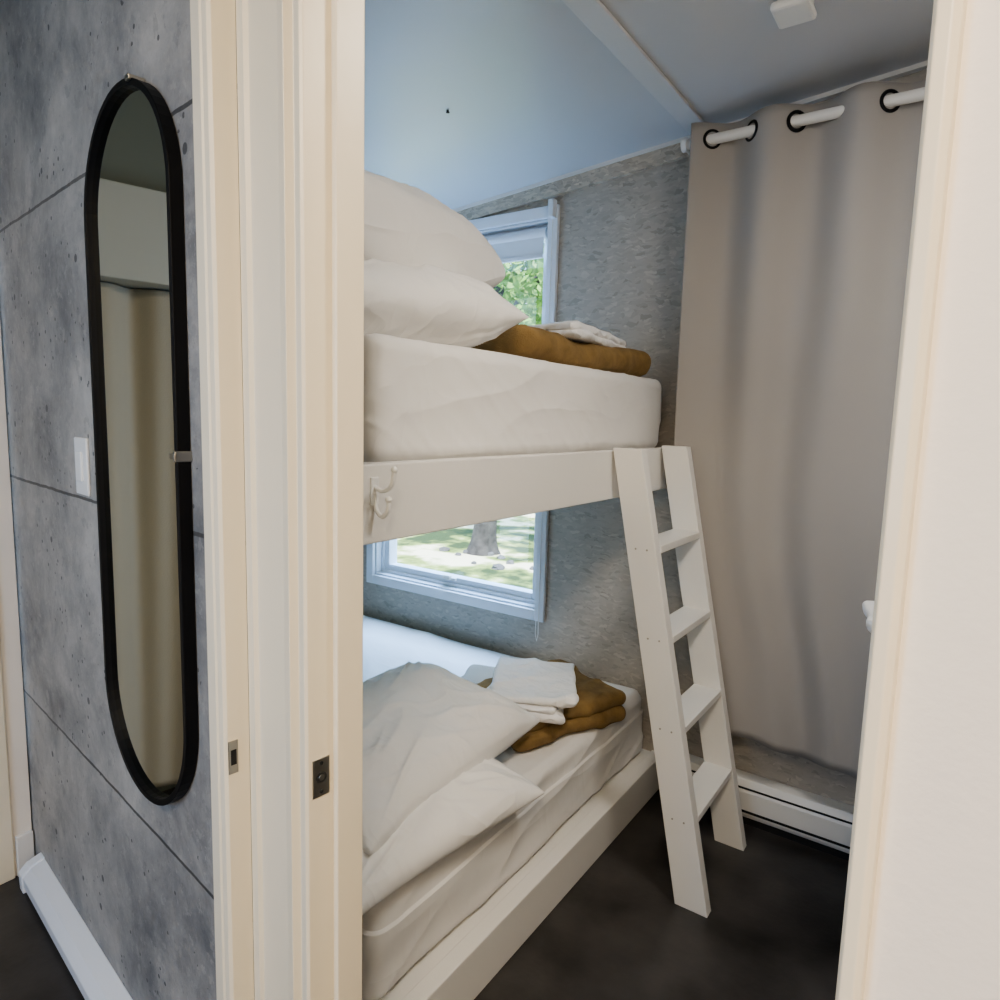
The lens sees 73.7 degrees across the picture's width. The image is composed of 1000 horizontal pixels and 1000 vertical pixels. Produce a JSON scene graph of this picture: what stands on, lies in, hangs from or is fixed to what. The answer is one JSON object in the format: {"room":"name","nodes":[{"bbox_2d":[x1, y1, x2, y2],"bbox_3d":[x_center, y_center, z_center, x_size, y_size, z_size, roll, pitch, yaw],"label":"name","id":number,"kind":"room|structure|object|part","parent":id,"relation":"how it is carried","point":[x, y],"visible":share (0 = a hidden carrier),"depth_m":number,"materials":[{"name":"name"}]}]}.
{"room":"hallway","nodes":[
{"label":"hallway","id":0,"kind":"room"},
{"bbox_2d":[0,789,848,999],"bbox_3d":[-0.598,1.339,1.029,4.300,0.100,4.360,6,9,35],"label":"floor","id":1,"kind":"structure","parent":0,"point":[772,930],"depth_m":1.86,"materials":[{"name":"plastic"}]},
{"bbox_2d":[363,447,666,999],"bbox_3d":[-0.642,0.442,2.443,2.010,1.332,1.639,6,9,35],"label":"bunk bed","id":2,"kind":"object","parent":1,"relation":"on","point":[427,495],"visible":0.21,"depth_m":1.68,"materials":[{"name":"white paint"}]},
{"bbox_2d":[370,466,397,518],"bbox_3d":[-0.204,-0.013,1.184,0.057,0.096,0.020,6,9,35],"label":"coat hook","id":3,"kind":"object","parent":2,"relation":"attached to","point":[375,490],"visible":1,"depth_m":1.19,"materials":[{"name":"white plastic"}]},
{"bbox_3d":[-0.226,-0.015,1.199,0.004,0.052,0.020,6,9,35],"label":"plate","id":4,"kind":"part","parent":3,"relation":"part of","materials":[{"name":"white plastic"}]},
{"bbox_3d":[-0.197,0.000,1.180,0.012,0.012,0.012,6,9,35],"label":"knob","id":5,"kind":"part","parent":3,"relation":"part of","materials":[{"name":"white plastic"}]},
{"bbox_3d":[-0.185,-0.053,1.166,0.012,0.012,0.012,6,9,35],"label":"knob","id":6,"kind":"part","parent":3,"relation":"part of","materials":[{"name":"white plastic"}]},
{"bbox_2d":[362,615,642,999],"bbox_3d":[-0.603,0.836,2.533,1.861,0.270,1.467,6,9,35],"label":"mattress","id":7,"kind":"object","parent":2,"relation":"on","point":[399,930],"visible":0.23,"depth_m":1.94,"materials":[{"name":"white fabric"}]},
{"bbox_2d":[362,758,544,914],"bbox_3d":[-0.283,0.754,1.693,0.500,0.161,0.660,8,9,41],"label":"pillow","id":8,"kind":"object","parent":7,"relation":"on","point":[490,792],"visible":0.28,"depth_m":1.56,"materials":[{"name":"white fabric"}]},
{"bbox_2d":[362,661,540,854],"bbox_3d":[-0.282,0.641,1.834,0.520,0.218,0.737,6,9,35],"label":"pillow","id":9,"kind":"object","parent":8,"relation":"on","point":[426,725],"visible":0.73,"depth_m":1.75,"materials":[{"name":"white fabric"}]},
{"bbox_2d":[461,664,494,683],"bbox_3d":[-0.008,0.707,2.481,0.334,0.088,0.362,3,7,11],"label":"towel","id":10,"kind":"object","parent":7,"relation":"on","point":[475,673],"visible":0.15,"depth_m":2.57,"materials":[{"name":"white fabric"}]},
{"bbox_2d":[477,659,625,751],"bbox_3d":[0.147,0.700,2.319,0.508,0.143,0.381,-4,9,-37],"label":"folded blanket","id":11,"kind":"object","parent":7,"relation":"on","point":[599,705],"visible":0.44,"depth_m":2.22,"materials":[{"name":"brown fabric"}]},
{"bbox_2d":[486,657,578,724],"bbox_3d":[0.110,0.629,2.235,0.306,0.097,0.366,2,7,7],"label":"folded towel","id":12,"kind":"object","parent":11,"relation":"on","point":[543,689],"visible":0.86,"depth_m":2.17,"materials":[{"name":"white fabric"}]},
{"bbox_2d":[363,333,661,462],"bbox_3d":[-0.572,-0.339,2.387,1.860,0.266,1.463,6,9,35],"label":"mattress","id":13,"kind":"object","parent":2,"relation":"on","point":[423,400],"visible":0.51,"depth_m":1.57,"materials":[{"name":"white fabric"}]},
{"bbox_2d":[364,258,528,347],"bbox_3d":[-0.311,-0.454,1.570,0.500,0.222,0.600,7,9,40],"label":"pillow","id":14,"kind":"object","parent":13,"relation":"on","point":[428,303],"visible":0.43,"depth_m":1.44,"materials":[{"name":"white fabric"}]},
{"bbox_2d":[364,169,504,287],"bbox_3d":[-0.358,-0.625,1.616,0.503,0.285,0.658,6,9,35],"label":"pillow","id":15,"kind":"object","parent":14,"relation":"on","point":[404,224],"visible":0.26,"depth_m":1.50,"materials":[{"name":"white fabric"}]},
{"bbox_2d":[472,324,650,376],"bbox_3d":[0.181,-0.460,2.144,0.335,0.108,0.823,6,9,35],"label":"folded blanket","id":16,"kind":"object","parent":13,"relation":"on","point":[522,340],"visible":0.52,"depth_m":1.90,"materials":[{"name":"brown fabric"}]},
{"bbox_2d":[528,320,625,347],"bbox_3d":[0.232,-0.520,2.159,0.240,0.062,0.454,5,8,28],"label":"folded towel","id":17,"kind":"object","parent":16,"relation":"on","point":[576,331],"visible":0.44,"depth_m":1.97,"materials":[{"name":"white fabric"}]},
{"bbox_3d":[0.178,-0.056,1.810,0.040,0.145,1.639,6,9,35],"label":"rail","id":18,"kind":"part","parent":2,"relation":"part of","materials":[{"name":"white paint"}]},
{"bbox_3d":[0.143,1.124,1.957,0.045,0.140,1.639,6,9,35],"label":"rail","id":19,"kind":"part","parent":2,"relation":"part of","materials":[{"name":"white paint"}]},
{"bbox_2d":[613,445,746,917],"bbox_3d":[0.586,0.511,2.121,0.369,1.342,0.418,6,9,35],"label":"ladder","id":20,"kind":"object","parent":1,"relation":"on","point":[685,797],"visible":1,"depth_m":1.98,"materials":[{"name":"white paint"}]},
{"bbox_2d":[0,0,999,999],"bbox_3d":[-0.261,-0.076,0.930,3.720,2.750,0.080,8,9,42],"label":"wall","id":21,"kind":"structure","parent":0,"point":[138,872],"depth_m":1.18,"materials":[{"name":"concrete"}]},
{"bbox_2d":[0,646,15,884],"bbox_3d":[-1.550,0.085,1.913,0.225,2.120,0.090,6,9,35],"label":"door","id":22,"kind":"structure","parent":21,"relation":"in","point":[7,861],"depth_m":1.97,"materials":[{"name":"beige paint"}]},
{"bbox_2d":[0,323,31,875],"bbox_3d":[-1.505,-0.234,1.935,0.215,2.750,0.052,6,9,35],"label":"door frame","id":23,"kind":"structure","parent":21,"relation":"attached to","point":[10,645],"depth_m":1.96,"materials":[{"name":"white paint"}]},
{"bbox_2d":[15,830,34,876],"bbox_3d":[-1.446,1.076,2.030,0.015,0.130,0.045,6,9,35],"label":"baseboard","id":24,"kind":"structure","parent":21,"relation":"attached to","point":[24,842],"depth_m":2.02,"materials":[{"name":"white paint"}]},
{"bbox_2d":[18,852,132,999],"bbox_3d":[-0.954,1.165,1.587,1.205,0.089,0.060,8,9,42],"label":"baseboard heater","id":25,"kind":"structure","parent":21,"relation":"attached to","point":[92,972],"depth_m":1.72,"materials":[{"name":"white metal"}]},
{"bbox_2d":[74,437,90,495],"bbox_3d":[-0.926,-0.074,1.473,0.080,0.127,0.012,8,9,42],"label":"light switch","id":26,"kind":"object","parent":21,"relation":"attached to","point":[81,445],"visible":1,"depth_m":1.46,"materials":[{"name":"white plastic"}]},
{"bbox_2d":[84,73,197,805],"bbox_3d":[-0.668,-0.068,1.230,0.408,1.308,0.030,8,9,42],"label":"oval mirror","id":27,"kind":"object","parent":21,"relation":"attached to","point":[134,213],"visible":1,"depth_m":1.21,"materials":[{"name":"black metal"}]},
{"bbox_2d":[228,739,237,774],"bbox_3d":[-0.425,0.410,1.062,0.002,0.055,0.016,8,9,42],"label":"strike plate","id":28,"kind":"object","parent":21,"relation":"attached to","point":[232,745],"visible":1,"depth_m":1.06,"materials":[{"name":"silver metal"}]},
{"bbox_2d":[190,0,333,999],"bbox_3d":[-0.341,0.229,1.015,0.270,2.120,0.107,8,9,42],"label":"door frame","id":29,"kind":"structure","parent":21,"relation":"attached to","point":[283,46],"depth_m":0.96,"materials":[{"name":"beige paint"}]},
{"bbox_2d":[312,755,329,798],"bbox_3d":[-0.251,0.389,0.936,0.003,0.056,0.027,8,9,42],"label":"strike plate","id":30,"kind":"object","parent":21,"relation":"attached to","point":[320,767],"visible":1,"depth_m":0.94,"materials":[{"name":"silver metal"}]},
{"bbox_2d":[331,0,364,999],"bbox_3d":[-0.216,0.275,0.950,0.011,2.050,0.044,8,9,42],"label":"door frame","id":31,"kind":"object","parent":21,"relation":"attached to","point":[347,16],"visible":1,"depth_m":0.91,"materials":[{"name":"beige paint"}]},
{"bbox_2d":[562,0,703,134],"bbox_3d":[0.209,-1.197,1.617,0.065,0.015,1.689,6,9,35],"label":"trim","id":32,"kind":"structure","parent":21,"relation":"attached to","point":[592,13],"depth_m":1.83,"materials":[{"name":"white paint"}]},
{"bbox_2d":[835,0,967,999],"bbox_3d":[0.264,0.341,0.484,0.015,2.060,0.095,8,9,42],"label":"door frame","id":33,"kind":"structure","parent":21,"relation":"attached to","point":[948,16],"depth_m":0.41,"materials":[{"name":"beige paint"}]},
{"bbox_2d":[363,69,926,805],"bbox_3d":[0.651,-0.251,2.563,4.300,2.750,0.160,6,9,35],"label":"wall","id":34,"kind":"structure","parent":0,"point":[621,255],"depth_m":2.62,"materials":[{"name":"grey paint"}]},
{"bbox_2d":[376,219,547,608],"bbox_3d":[-0.177,-0.382,3.131,0.984,1.624,0.150,6,9,35],"label":"liner","id":35,"kind":"object","parent":34,"relation":"attached to","point":[542,222],"visible":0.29,"depth_m":3.08,"materials":[{"name":"white plastic"}]},
{"bbox_2d":[366,204,559,622],"bbox_3d":[-0.227,-0.375,3.061,1.075,1.714,0.020,6,9,35],"label":"window frame","id":36,"kind":"structure","parent":34,"relation":"attached to","point":[541,213],"depth_m":2.84,"materials":[{"name":"white plastic"}]},
{"bbox_2d":[548,198,556,218],"bbox_3d":[0.208,-1.155,2.644,0.025,0.070,0.032,6,9,35],"label":"bracket","id":37,"kind":"object","parent":36,"relation":"attached to","point":[552,203],"depth_m":2.63,"materials":[{"name":"white plastic"}]},
{"bbox_2d":[382,219,552,640],"bbox_3d":[-0.183,-0.320,3.100,1.002,1.772,0.136,6,9,35],"label":"window","id":38,"kind":"structure","parent":34,"relation":"in","point":[527,600],"depth_m":3.12,"materials":[{"name":"white plastic"}]},
{"bbox_2d":[443,574,451,579],"bbox_3d":[-0.253,0.371,3.202,0.040,0.020,0.018,6,9,35],"label":"lever","id":39,"kind":"object","parent":38,"relation":"attached to","point":[448,577],"visible":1,"depth_m":3.19,"materials":[{"name":"white plastic"}]},
{"bbox_3d":[-0.192,0.101,3.188,0.931,0.598,0.055,6,9,35],"label":"lower sash","id":40,"kind":"part","parent":38,"relation":"part of","materials":[{"name":"white plastic"}]},
{"bbox_2d":[485,227,547,244],"bbox_3d":[-0.189,-1.134,2.991,0.945,0.048,0.048,6,9,35],"label":"shade roll","id":41,"kind":"object","parent":38,"relation":"attached to","point":[539,232],"visible":0.19,"depth_m":2.78,"materials":[{"name":"white fabric"}]},
{"bbox_2d":[491,237,543,258],"bbox_3d":[-0.199,-1.090,2.983,0.925,0.085,0.002,6,9,35],"label":"fabric","id":42,"kind":"object","parent":41,"relation":"hanging from","point":[533,246],"depth_m":2.78,"materials":[{"name":"white fabric"}]},
{"bbox_2d":[500,254,543,263],"bbox_3d":[-0.201,-1.042,2.989,0.925,0.017,0.012,6,9,35],"label":"bar","id":43,"kind":"object","parent":42,"relation":"attached to","point":[537,256],"depth_m":2.78,"materials":[{"name":"white plastic"}]},
{"bbox_3d":[0.181,-0.269,2.768,0.018,1.772,0.005,6,9,35],"label":"shade cord","id":44,"kind":"part","parent":38,"relation":"part of","materials":[{"name":"white plastic"}]},
{"bbox_3d":[-0.170,-0.698,3.090,0.931,0.933,0.055,6,9,35],"label":"upper sash","id":45,"kind":"part","parent":38,"relation":"part of","materials":[{"name":"white plastic"}]},
{"bbox_2d":[457,142,688,219],"bbox_3d":[-0.152,-1.244,2.921,2.035,0.226,0.018,6,9,35],"label":"trim","id":46,"kind":"structure","parent":34,"relation":"attached to","point":[672,153],"depth_m":2.58,"materials":[{"name":"grey stone"}]},
{"bbox_2d":[452,60,927,211],"bbox_3d":[0.394,-1.270,2.528,3.370,0.300,0.022,6,9,35],"label":"trim","id":47,"kind":"structure","parent":34,"relation":"attached to","point":[920,66],"depth_m":2.36,"materials":[{"name":"white paint"}]},
{"bbox_2d":[689,754,853,860],"bbox_3d":[1.180,1.109,2.190,1.240,0.172,0.064,6,9,35],"label":"baseboard heater","id":48,"kind":"object","parent":34,"relation":"attached to","point":[824,824],"depth_m":2.28,"materials":[{"name":"white paint"}]},
{"bbox_2d":[674,79,925,778],"bbox_3d":[1.156,-0.149,2.017,1.333,2.082,0.162,6,9,35],"label":"window curtain","id":49,"kind":"object","parent":34,"relation":"attached to","point":[798,225],"visible":0.64,"depth_m":2.11,"materials":[{"name":"taupe fabric"},{"name":"black metal"}]},
{"bbox_3d":[1.153,-1.129,1.865,1.288,0.033,0.033,6,9,35],"label":"rod","id":50,"kind":"part","parent":49,"relation":"part of","materials":[{"name":"white paint"}]},
{"bbox_2d":[364,0,933,208],"bbox_3d":[-0.143,-1.258,1.759,3.370,0.406,1.894,6,9,35],"label":"ceiling","id":51,"kind":"structure","parent":0,"point":[531,95],"depth_m":1.92,"materials":[{"name":"grey paint"}]},
{"bbox_2d":[770,0,816,28],"bbox_3d":[0.722,-1.209,1.639,0.090,0.036,0.100,6,9,35],"label":"smoke detector","id":52,"kind":"object","parent":51,"relation":"attached to","point":[786,13],"visible":1,"depth_m":1.63,"materials":[{"name":"white plastic"}]},
{"bbox_3d":[1.252,-0.030,0.896,0.120,2.750,1.894,6,9,35],"label":"wall","id":53,"kind":"structure","parent":0,"visible":0},
{"bbox_3d":[1.151,0.396,1.408,0.550,0.175,0.350,6,9,35],"label":"shelf","id":54,"kind":"object","parent":53,"relation":"attached to","visible":0},
{"bbox_2d":[862,601,873,632],"bbox_3d":[0.969,0.276,1.495,0.275,0.046,0.277,5,8,24],"label":"folded towel","id":55,"kind":"object","parent":54,"relation":"on","point":[867,606],"visible":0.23,"depth_m":1.55,"materials":[{"name":"white fabric"}]},
{"label":"outside","id":56,"kind":"structure","parent":0,"visible":0},
{"bbox_2d":[397,513,534,589],"bbox_3d":[12.688,-2.122,35.425,100.000,0.120,67.420,6,9,35],"label":"ground","id":57,"kind":"structure","parent":56,"point":[515,535],"depth_m":8.85,"materials":[{"name":"green plant"}]},
{"bbox_2d":[439,546,532,569],"bbox_3d":[0.063,0.785,8.307,2.321,0.104,0.701,6,9,35],"label":"rocks","id":58,"kind":"object","parent":57,"relation":"on","point":[498,566],"visible":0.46,"depth_m":8.57},
{"bbox_2d":[466,253,543,555],"bbox_3d":[-0.155,-2.256,8.812,2.429,6.000,4.231,-3,9,-35],"label":"tree","id":59,"kind":"object","parent":57,"relation":"on","point":[483,540],"visible":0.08,"depth_m":7.94,"materials":[{"name":"green plant"}]},
{"bbox_2d":[504,262,540,324],"bbox_3d":[0.666,-3.453,14.641,5.351,7.000,3.818,6,9,35],"label":"tree","id":60,"kind":"object","parent":57,"relation":"on","point":[525,311],"visible":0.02,"depth_m":13.32,"materials":[{"name":"green plant"}]}
]}

